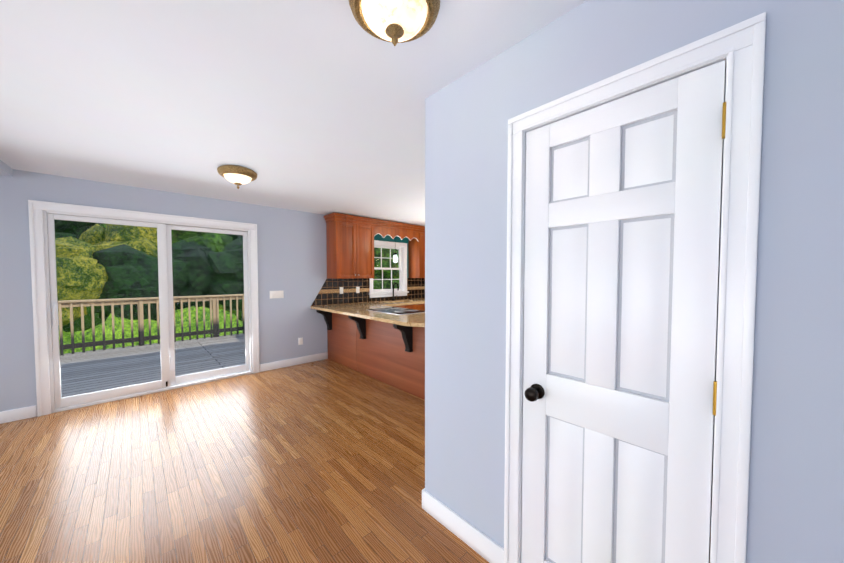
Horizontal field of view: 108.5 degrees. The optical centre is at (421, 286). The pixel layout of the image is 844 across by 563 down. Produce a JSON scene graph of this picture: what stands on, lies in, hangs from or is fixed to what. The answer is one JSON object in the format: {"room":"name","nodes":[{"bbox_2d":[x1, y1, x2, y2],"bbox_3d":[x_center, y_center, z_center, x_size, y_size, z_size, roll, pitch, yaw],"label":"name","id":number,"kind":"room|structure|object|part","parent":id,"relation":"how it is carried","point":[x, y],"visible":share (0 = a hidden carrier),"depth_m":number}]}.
{"room":"empty dining room","nodes":[
{"label":"empty dining room","id":0,"kind":"room"},
{"bbox_2d":[0,169,408,411],"bbox_3d":[-2.949,0.057,4.002,9.950,2.440,0.150,-2,3,-43],"label":"wall","id":1,"kind":"structure","parent":0,"point":[292,253],"depth_m":3.82},
{"bbox_2d":[0,405,36,423],"bbox_3d":[-5.136,1.293,1.861,3.475,0.115,0.015,-2,3,-43],"label":"baseboard","id":2,"kind":"structure","parent":1,"relation":"attached to","point":[31,411],"depth_m":2.97},
{"bbox_2d":[28,200,259,416],"bbox_3d":[-3.125,0.206,3.720,2.040,2.160,0.026,-2,3,-43],"label":"door frame","id":3,"kind":"structure","parent":1,"relation":"attached to","point":[35,212],"depth_m":3.08},
{"bbox_2d":[43,210,252,412],"bbox_3d":[-3.167,0.243,3.766,1.886,2.083,0.162,-2,3,-43],"label":"sliding glass door","id":4,"kind":"structure","parent":1,"relation":"in","point":[169,380],"depth_m":3.69},
{"bbox_2d":[270,291,283,298],"bbox_3d":[-2.201,0.124,4.603,0.200,0.115,0.009,-2,3,-43],"label":"light switch","id":5,"kind":"object","parent":1,"relation":"attached to","point":[276,294],"depth_m":4.60},
{"bbox_2d":[260,352,327,371],"bbox_3d":[-1.999,1.192,4.828,1.063,0.115,0.015,-2,3,-43],"label":"baseboard","id":6,"kind":"structure","parent":1,"relation":"attached to","point":[321,356],"depth_m":4.78},
{"bbox_2d":[298,337,302,344],"bbox_3d":[-1.947,0.880,4.869,0.070,0.115,0.008,-2,3,-43],"label":"outlet","id":7,"kind":"object","parent":1,"relation":"attached to","point":[300,340],"depth_m":4.87},
{"bbox_2d":[326,217,375,278],"bbox_3d":[-1.230,-0.624,5.270,0.740,0.975,0.336,-2,3,-43],"label":"upper cabinet","id":8,"kind":"object","parent":1,"relation":"attached to","point":[350,245],"depth_m":5.09},
{"bbox_2d":[311,278,424,305],"bbox_3d":[-0.603,0.060,6.113,3.339,0.450,0.010,-2,3,-43],"label":"tile backsplash","id":9,"kind":"structure","parent":1,"relation":"attached to","point":[329,293],"depth_m":5.50},
{"bbox_2d":[369,240,408,297],"bbox_3d":[-0.688,-0.342,6.089,0.970,1.095,0.190,-2,3,-43],"label":"window","id":10,"kind":"structure","parent":1,"relation":"in","point":[403,246],"depth_m":6.18},
{"bbox_3d":[-0.716,-0.355,6.117,0.758,0.898,0.070,-2,3,-43],"label":"kitchen window sashes","id":11,"kind":"part","parent":10,"relation":"part of"},
{"bbox_2d":[408,229,424,276],"bbox_3d":[0.175,-0.669,6.571,0.910,0.975,0.375,-2,3,-43],"label":"upper cabinet","id":12,"kind":"object","parent":1,"relation":"attached to","point":[416,237],"depth_m":6.22},
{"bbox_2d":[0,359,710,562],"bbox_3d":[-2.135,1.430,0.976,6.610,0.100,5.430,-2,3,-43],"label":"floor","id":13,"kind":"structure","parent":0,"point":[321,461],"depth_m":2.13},
{"bbox_2d":[0,0,725,226],"bbox_3d":[-1.031,-1.154,1.934,9.950,0.120,5.730,-2,3,-43],"label":"ceiling","id":14,"kind":"structure","parent":0,"point":[314,106],"depth_m":1.70},
{"bbox_2d":[0,160,12,176],"bbox_3d":[-3.304,-0.983,-0.212,3.393,0.074,5.430,-2,3,-43],"label":"soffit beam","id":15,"kind":"structure","parent":14,"relation":"attached to","point":[6,170],"depth_m":2.81},
{"bbox_2d":[217,165,256,188],"bbox_3d":[-1.782,-1.033,2.942,0.333,0.190,0.333,-2,3,-43],"label":"ceiling light","id":16,"kind":"object","parent":14,"relation":"attached to","point":[238,176],"visible":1,"depth_m":2.85},
{"bbox_2d":[349,0,439,45],"bbox_3d":[-0.099,-0.971,1.107,0.333,0.190,0.333,-2,3,-43],"label":"ceiling light","id":17,"kind":"object","parent":14,"relation":"attached to","point":[394,22],"visible":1,"depth_m":1.08},
{"bbox_2d":[393,253,397,262],"bbox_3d":[-0.520,-0.758,5.897,0.090,0.596,0.090,-2,3,-43],"label":"light","id":18,"kind":"object","parent":14,"relation":"hanging from","point":[395,259],"visible":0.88,"depth_m":5.87},
{"bbox_2d":[396,304,419,309],"bbox_3d":[-0.289,0.435,5.694,0.600,0.189,0.010,-2,3,-43],"label":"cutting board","id":19,"kind":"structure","parent":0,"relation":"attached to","point":[415,306],"depth_m":5.70},
{"bbox_2d":[425,0,843,562],"bbox_3d":[0.756,0.155,1.115,0.120,2.440,2.020,-2,3,-43],"label":"wall","id":20,"kind":"structure","parent":0,"point":[796,493],"depth_m":0.88},
{"bbox_2d":[422,488,424,508],"bbox_3d":[1.526,1.244,3.283,4.195,0.115,0.023,-2,3,-43],"label":"baseboard","id":21,"kind":"structure","parent":20,"relation":"attached to","point":[423,490],"depth_m":1.84},
{"bbox_2d":[424,491,503,562],"bbox_3d":[0.207,1.300,1.637,0.015,0.115,0.544,-2,3,-43],"label":"baseboard","id":22,"kind":"structure","parent":20,"relation":"attached to","point":[484,546],"depth_m":1.61},
{"bbox_2d":[521,60,725,562],"bbox_3d":[0.654,0.352,1.119,0.110,2.030,0.626,-2,3,-43],"label":"pantry door","id":23,"kind":"structure","parent":20,"relation":"in","point":[622,226],"depth_m":1.08},
{"bbox_2d":[504,12,765,562],"bbox_3d":[0.698,0.316,1.167,0.140,2.114,0.768,-2,3,-43],"label":"door frame","id":24,"kind":"structure","parent":20,"relation":"attached to","point":[739,48],"depth_m":0.88},
{"bbox_2d":[715,195,721,380],"bbox_3d":[2.520,0.011,5.337,0.130,2.440,5.730,-2,3,-43],"label":"wall","id":25,"kind":"structure","parent":0,"point":[718,284],"depth_m":3.89},
{"bbox_3d":[0.880,1.301,4.771,3.090,0.100,4.060,-2,3,-43],"label":"floor","id":26,"kind":"structure","parent":0,"visible":0},
{"bbox_2d":[348,316,359,371],"bbox_3d":[-0.802,0.810,4.794,0.617,0.880,0.451,-2,3,-43],"label":"base cabinet","id":27,"kind":"object","parent":26,"relation":"on","point":[353,322],"depth_m":4.55},
{"bbox_2d":[360,318,399,388],"bbox_3d":[-0.345,0.827,4.312,0.617,0.880,0.990,-2,3,-43],"label":"base cabinet","id":28,"kind":"object","parent":26,"relation":"on","point":[391,354],"depth_m":4.06},
{"bbox_2d":[400,325,424,399],"bbox_3d":[0.131,0.844,3.800,0.629,0.880,0.518,-2,3,-43],"label":"base cabinet","id":29,"kind":"object","parent":26,"relation":"on","point":[412,339],"depth_m":3.56},
{"bbox_2d":[316,302,374,307],"bbox_3d":[-1.258,0.340,5.072,0.956,0.040,0.390,-2,3,-43],"label":"countertop","id":30,"kind":"structure","parent":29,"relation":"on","point":[364,303],"depth_m":5.07},
{"bbox_2d":[328,304,424,326],"bbox_3d":[-0.334,0.374,4.076,0.934,0.040,2.087,-2,3,-43],"label":"countertop","id":31,"kind":"structure","parent":29,"relation":"on","point":[359,310],"depth_m":3.79},
{"bbox_2d":[367,307,424,314],"bbox_3d":[-0.353,0.342,4.273,0.520,0.012,0.780,-2,3,-43],"label":"glass cooktop","id":32,"kind":"object","parent":31,"relation":"in","point":[397,311],"visible":0.94,"depth_m":4.24},
{"bbox_2d":[404,303,424,309],"bbox_3d":[-0.044,0.761,6.252,0.505,0.880,0.607,-2,3,-43],"label":"base cabinet","id":33,"kind":"object","parent":26,"relation":"on","point":[422,306],"depth_m":5.87},
{"bbox_2d":[311,298,424,311],"bbox_3d":[-0.393,0.313,5.891,3.347,0.040,0.630,-2,3,-43],"label":"countertop","id":34,"kind":"structure","parent":33,"relation":"on","point":[422,300],"depth_m":5.62},
{"bbox_2d":[392,283,398,300],"bbox_3d":[-0.497,0.109,6.010,0.117,0.359,0.188,-2,3,-43],"label":"gooseneck faucet","id":35,"kind":"object","parent":34,"relation":"on","point":[393,298],"visible":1,"depth_m":6.02},
{"label":"outside","id":36,"kind":"structure","parent":0,"visible":0},
{"bbox_3d":[-17.558,2.836,31.731,100.000,0.200,59.650,-2,3,-43],"label":"ground","id":37,"kind":"structure","parent":36,"visible":0},
{"bbox_2d":[55,333,244,412],"bbox_3d":[-5.483,2.508,4.581,6.650,2.300,4.048,-2,3,-43],"label":"deck","id":38,"kind":"object","parent":37,"relation":"on","point":[197,349],"depth_m":5.32},
{"bbox_2d":[58,294,244,354],"bbox_3d":[-6.791,0.761,5.933,6.690,1.099,0.150,-2,3,-43],"label":"deck railing","id":39,"kind":"object","parent":38,"relation":"on","point":[214,307],"depth_m":6.54},
{"bbox_2d":[59,306,242,353],"bbox_3d":[-4.899,2.667,13.490,24.461,4.708,6.890,-2,3,-43],"label":"vegetation","id":40,"kind":"object","parent":37,"relation":"on","point":[98,332],"depth_m":10.15},
{"bbox_2d":[54,219,398,326],"bbox_3d":[-4.106,-1.689,24.574,51.256,9.572,14.919,-2,3,-43],"label":"vegetation","id":41,"kind":"object","parent":37,"relation":"on","point":[208,256],"depth_m":11.85},
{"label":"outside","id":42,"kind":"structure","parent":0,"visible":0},
{"bbox_2d":[62,298,242,332],"bbox_3d":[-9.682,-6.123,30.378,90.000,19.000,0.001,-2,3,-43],"label":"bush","id":43,"kind":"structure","parent":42,"point":[87,322],"depth_m":19.55}
]}

